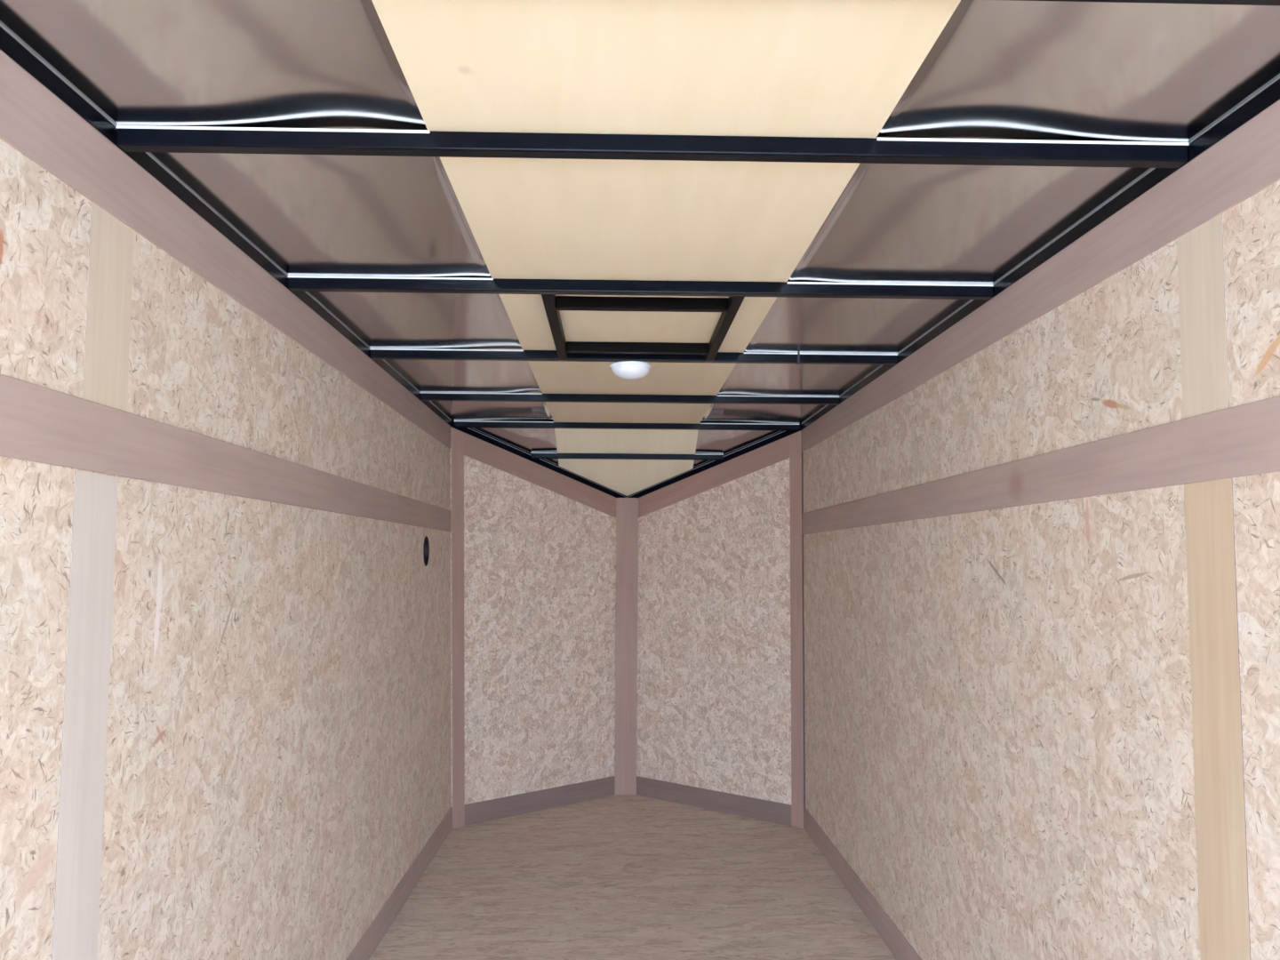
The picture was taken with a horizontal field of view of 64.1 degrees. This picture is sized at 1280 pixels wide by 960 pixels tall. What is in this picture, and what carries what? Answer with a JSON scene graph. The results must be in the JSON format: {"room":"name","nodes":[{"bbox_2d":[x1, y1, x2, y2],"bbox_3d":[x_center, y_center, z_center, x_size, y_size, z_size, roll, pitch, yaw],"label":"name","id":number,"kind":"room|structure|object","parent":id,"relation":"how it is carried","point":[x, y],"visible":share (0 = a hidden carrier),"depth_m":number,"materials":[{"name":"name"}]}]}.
{"room":"cargo space","nodes":[
{"label":"cargo space","id":0,"kind":"room"},
{"bbox_2d":[0,138,451,959],"bbox_3d":[-0.740,0.375,1.221,0.052,1.707,6.328,0,-4,-1],"label":"wall","id":1,"kind":"structure","parent":0,"point":[278,751],"depth_m":1.81,"materials":[{"name":"beige wood"}]},
{"bbox_2d":[51,470,118,959],"bbox_3d":[-0.738,0.570,1.340,0.004,1.159,0.114,0,-4,-1],"label":"trim","id":2,"kind":"structure","parent":1,"relation":"attached to","point":[84,748],"depth_m":1.36,"materials":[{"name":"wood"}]},
{"bbox_2d":[81,201,134,411],"bbox_3d":[-0.735,-0.235,1.416,0.002,0.267,0.122,0,-4,-1],"label":"trim","id":3,"kind":"structure","parent":1,"relation":"attached to","point":[110,267],"depth_m":1.41,"materials":[{"name":"beige wood"}]},
{"bbox_2d":[0,49,451,448],"bbox_3d":[-0.733,-0.428,1.284,0.012,0.097,6.328,0,-4,-2],"label":"trim","id":4,"kind":"structure","parent":1,"relation":"attached to","point":[35,122],"depth_m":1.57,"materials":[{"name":"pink wood"}]},
{"bbox_2d":[0,373,451,532],"bbox_3d":[-0.732,-0.067,1.256,0.009,0.093,6.328,0,-4,-1],"label":"trim","id":5,"kind":"structure","parent":1,"relation":"attached to","point":[40,424],"depth_m":1.58,"materials":[{"name":"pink wood"}]},
{"bbox_2d":[0,23,451,426],"bbox_3d":[-0.746,-0.500,1.289,0.046,0.047,6.328,0,-4,-2],"label":"roof rail","id":6,"kind":"object","parent":1,"relation":"attached to","point":[11,45],"visible":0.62,"depth_m":1.58,"materials":[{"name":"black metal"}]},
{"bbox_2d":[346,807,452,959],"bbox_3d":[-0.732,1.181,1.159,0.013,0.089,6.328,0,-4,-1],"label":"baseboard","id":7,"kind":"structure","parent":1,"relation":"attached to","point":[373,935],"depth_m":3.31,"materials":[{"name":"beige wood"}]},
{"bbox_2d":[423,536,429,566],"bbox_3d":[-0.816,0.266,3.822,0.036,0.113,0.113,0,-4,-1],"label":"port","id":8,"kind":"object","parent":1,"relation":"attached to","point":[426,547],"visible":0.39,"depth_m":3.87,"materials":[{"name":"black plastic"}]},
{"bbox_2d":[449,427,615,807],"bbox_3d":[-0.441,0.649,4.720,1.043,1.707,0.038,4,-6,-42],"label":"wall","id":9,"kind":"structure","parent":0,"point":[540,563],"depth_m":4.67,"materials":[{"name":"beige wood"}]},
{"bbox_2d":[451,427,464,828],"bbox_3d":[-0.782,0.622,4.395,0.091,1.706,0.028,4,-6,-42],"label":"trim","id":10,"kind":"structure","parent":9,"relation":"attached to","point":[457,436],"depth_m":4.39,"materials":[{"name":"brown wood"}]},
{"bbox_2d":[451,776,615,825],"bbox_3d":[-0.433,1.456,4.657,1.005,0.089,0.005,5,-6,-44],"label":"baseboard","id":11,"kind":"structure","parent":9,"relation":"attached to","point":[525,803],"depth_m":4.62,"materials":[{"name":"brown wood"}]},
{"bbox_2d":[450,420,627,497],"bbox_3d":[-0.445,-0.083,4.790,1.071,0.338,0.043,4,-6,-42],"label":"roof rail","id":12,"kind":"object","parent":9,"relation":"attached to","point":[470,431],"visible":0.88,"depth_m":4.75,"materials":[{"name":"black metal"}]},
{"bbox_2d":[464,432,616,517],"bbox_3d":[-0.420,0.001,4.791,0.969,0.368,0.006,4,-6,-42],"label":"trim","id":13,"kind":"structure","parent":9,"relation":"attached to","point":[479,450],"depth_m":4.74,"materials":[{"name":"brown wood"}]},
{"bbox_2d":[614,497,638,794],"bbox_3d":[-0.068,0.807,5.005,0.107,1.441,0.005,0,-4,-1],"label":"trim","id":14,"kind":"structure","parent":9,"relation":"attached to","point":[627,508],"depth_m":5.00,"materials":[{"name":"brown wood"}]},
{"bbox_2d":[368,794,896,959],"bbox_3d":[0.012,1.273,1.515,1.544,0.030,7.018,0,-4,-1],"label":"floor","id":15,"kind":"structure","parent":0,"point":[615,876],"depth_m":3.48,"materials":[{"name":"beige wood"}]},
{"bbox_2d":[0,0,1279,467],"bbox_3d":[0.012,-0.335,1.634,1.548,0.292,7.004,0,-4,-1],"label":"ceiling","id":16,"kind":"structure","parent":0,"point":[997,69],"depth_m":1.53,"materials":[{"name":"grey metal"}]},
{"bbox_2d":[454,420,799,431],"bbox_3d":[-0.056,-0.237,4.474,1.508,0.027,0.030,0,-4,-1],"label":"bow","id":17,"kind":"object","parent":16,"relation":"attached to","point":[457,423],"visible":1,"depth_m":4.46,"materials":[{"name":"black paint"}]},
{"bbox_2d":[531,452,723,460],"bbox_3d":[-0.058,-0.109,4.720,0.885,0.027,0.030,0,-4,-1],"label":"bow","id":18,"kind":"object","parent":16,"relation":"attached to","point":[534,455],"visible":1,"depth_m":4.71,"materials":[{"name":"black paint"}]},
{"bbox_2d":[419,392,839,405],"bbox_3d":[-0.035,-0.296,3.720,1.522,0.027,0.030,0,-4,-1],"label":"bow","id":19,"kind":"object","parent":16,"relation":"attached to","point":[423,396],"visible":1,"depth_m":3.71,"materials":[{"name":"black paint"}]},
{"bbox_2d":[369,348,897,365],"bbox_3d":[-0.013,-0.355,2.950,1.517,0.028,0.032,0,-4,-1],"label":"bow","id":20,"kind":"object","parent":16,"relation":"attached to","point":[397,354],"visible":0.97,"depth_m":2.94,"materials":[{"name":"black paint"}]},
{"bbox_2d":[609,360,651,379],"bbox_3d":[-0.027,-0.316,2.992,0.122,0.045,0.122,0,-4,-1],"label":"dome light","id":21,"kind":"object","parent":20,"relation":"attached to","point":[626,370],"visible":1,"depth_m":2.95,"materials":[{"name":"white plastic"}]},
{"bbox_2d":[287,275,993,299],"bbox_3d":[0.007,-0.414,2.202,1.513,0.027,0.030,0,-4,-1],"label":"bow","id":22,"kind":"object","parent":16,"relation":"attached to","point":[295,283],"visible":1,"depth_m":2.19,"materials":[{"name":"black paint"}]},
{"bbox_2d":[115,125,1189,167],"bbox_3d":[0.026,-0.472,1.451,1.510,0.027,0.030,0,-4,-1],"label":"bow","id":23,"kind":"object","parent":16,"relation":"attached to","point":[130,138],"visible":1,"depth_m":1.44,"materials":[{"name":"black paint"}]},
{"bbox_2d":[371,0,960,495],"bbox_3d":[0.011,-0.330,1.633,0.636,0.289,7.002,0,-4,-1],"label":"plywood panel","id":24,"kind":"object","parent":16,"relation":"attached to","point":[817,68],"visible":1,"depth_m":1.43,"materials":[{"name":"beige wood"}]},
{"bbox_2d":[541,294,744,360],"bbox_3d":[-0.002,-0.385,2.576,0.444,0.027,0.720,0,-4,-1],"label":"vent frame","id":25,"kind":"object","parent":24,"relation":"attached to","point":[729,308],"visible":0.92,"depth_m":2.36,"materials":[{"name":"black metal"}]},
{"bbox_2d":[1009,0,1279,5],"bbox_3d":[0.037,-0.506,1.021,1.509,0.027,0.030,0,-4,-1],"label":"bow","id":26,"kind":"object","parent":16,"relation":"attached to","point":[1195,2],"visible":1,"depth_m":1.04,"materials":[{"name":"black paint"}]},
{"bbox_2d":[636,457,805,804],"bbox_3d":[0.320,0.656,4.747,1.029,1.707,0.012,-3,-6,40],"label":"wall","id":27,"kind":"structure","parent":0,"point":[714,680],"depth_m":4.69,"materials":[{"name":"beige wood"}]},
{"bbox_2d":[638,435,789,518],"bbox_3d":[0.300,0.007,4.809,0.956,0.368,0.004,-3,-6,40],"label":"trim","id":28,"kind":"structure","parent":27,"relation":"attached to","point":[778,451],"depth_m":4.76,"materials":[{"name":"brown wood"}]},
{"bbox_2d":[627,424,801,498],"bbox_3d":[0.325,-0.076,4.809,1.055,0.338,0.041,-3,-6,40],"label":"roof rail","id":29,"kind":"object","parent":27,"relation":"attached to","point":[783,434],"visible":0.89,"depth_m":4.77,"materials":[{"name":"black metal"}]},
{"bbox_2d":[636,776,805,826],"bbox_3d":[0.314,1.462,4.675,1.018,0.089,0.004,-3,-6,40],"label":"baseboard","id":30,"kind":"structure","parent":27,"relation":"attached to","point":[727,803],"depth_m":4.65,"materials":[{"name":"brown wood"}]},
{"bbox_2d":[789,431,804,828],"bbox_3d":[0.679,0.634,4.431,0.062,1.706,0.002,-3,-6,40],"label":"trim","id":31,"kind":"structure","parent":27,"relation":"attached to","point":[795,439],"depth_m":4.42,"materials":[{"name":"brown wood"}]},
{"bbox_2d":[802,180,1279,959],"bbox_3d":[0.791,0.387,1.258,0.012,1.707,6.328,0,-4,-1],"label":"wall","id":32,"kind":"structure","parent":0,"point":[998,725],"depth_m":1.95,"materials":[{"name":"beige wood"}]},
{"bbox_2d":[800,430,805,827],"bbox_3d":[0.705,0.630,4.410,0.004,1.703,0.006,-3,-6,40],"label":"trim","id":33,"kind":"structure","parent":32,"relation":"attached to","point":[801,430],"depth_m":4.40,"materials":[{"name":"brown wood"}]},
{"bbox_2d":[804,808,921,959],"bbox_3d":[0.778,1.194,1.194,0.004,0.089,6.328,0,-4,-1],"label":"baseboard","id":34,"kind":"structure","parent":32,"relation":"attached to","point":[892,936],"depth_m":3.33,"materials":[{"name":"beige wood"}]},
{"bbox_2d":[801,99,1279,452],"bbox_3d":[0.788,-0.415,1.320,0.004,0.097,6.328,0,-4,-1],"label":"trim","id":35,"kind":"structure","parent":32,"relation":"attached to","point":[1244,163],"depth_m":1.71,"materials":[{"name":"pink wood"}]},
{"bbox_2d":[801,76,1279,430],"bbox_3d":[0.802,-0.487,1.326,0.037,0.047,6.328,0,-4,-1],"label":"roof rail","id":36,"kind":"object","parent":32,"relation":"attached to","point":[1269,94],"visible":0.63,"depth_m":1.73,"materials":[{"name":"black metal"}]},
{"bbox_2d":[802,395,1279,534],"bbox_3d":[0.786,-0.054,1.292,0.004,0.093,6.328,0,-4,-1],"label":"trim","id":37,"kind":"structure","parent":32,"relation":"attached to","point":[1243,440],"depth_m":1.71,"materials":[{"name":"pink wood"}]},
{"bbox_2d":[1176,213,1229,419],"bbox_3d":[0.786,-0.224,1.429,0.001,0.267,0.110,0,-4,-1],"label":"trim","id":38,"kind":"structure","parent":32,"relation":"attached to","point":[1204,352],"depth_m":1.43,"materials":[{"name":"beige wood"}]},
{"bbox_2d":[1184,477,1250,959],"bbox_3d":[0.781,0.580,1.368,0.001,1.161,0.114,0,-4,-1],"label":"trim","id":39,"kind":"structure","parent":32,"relation":"attached to","point":[1222,871],"depth_m":1.38,"materials":[{"name":"brown wood"}]}
]}

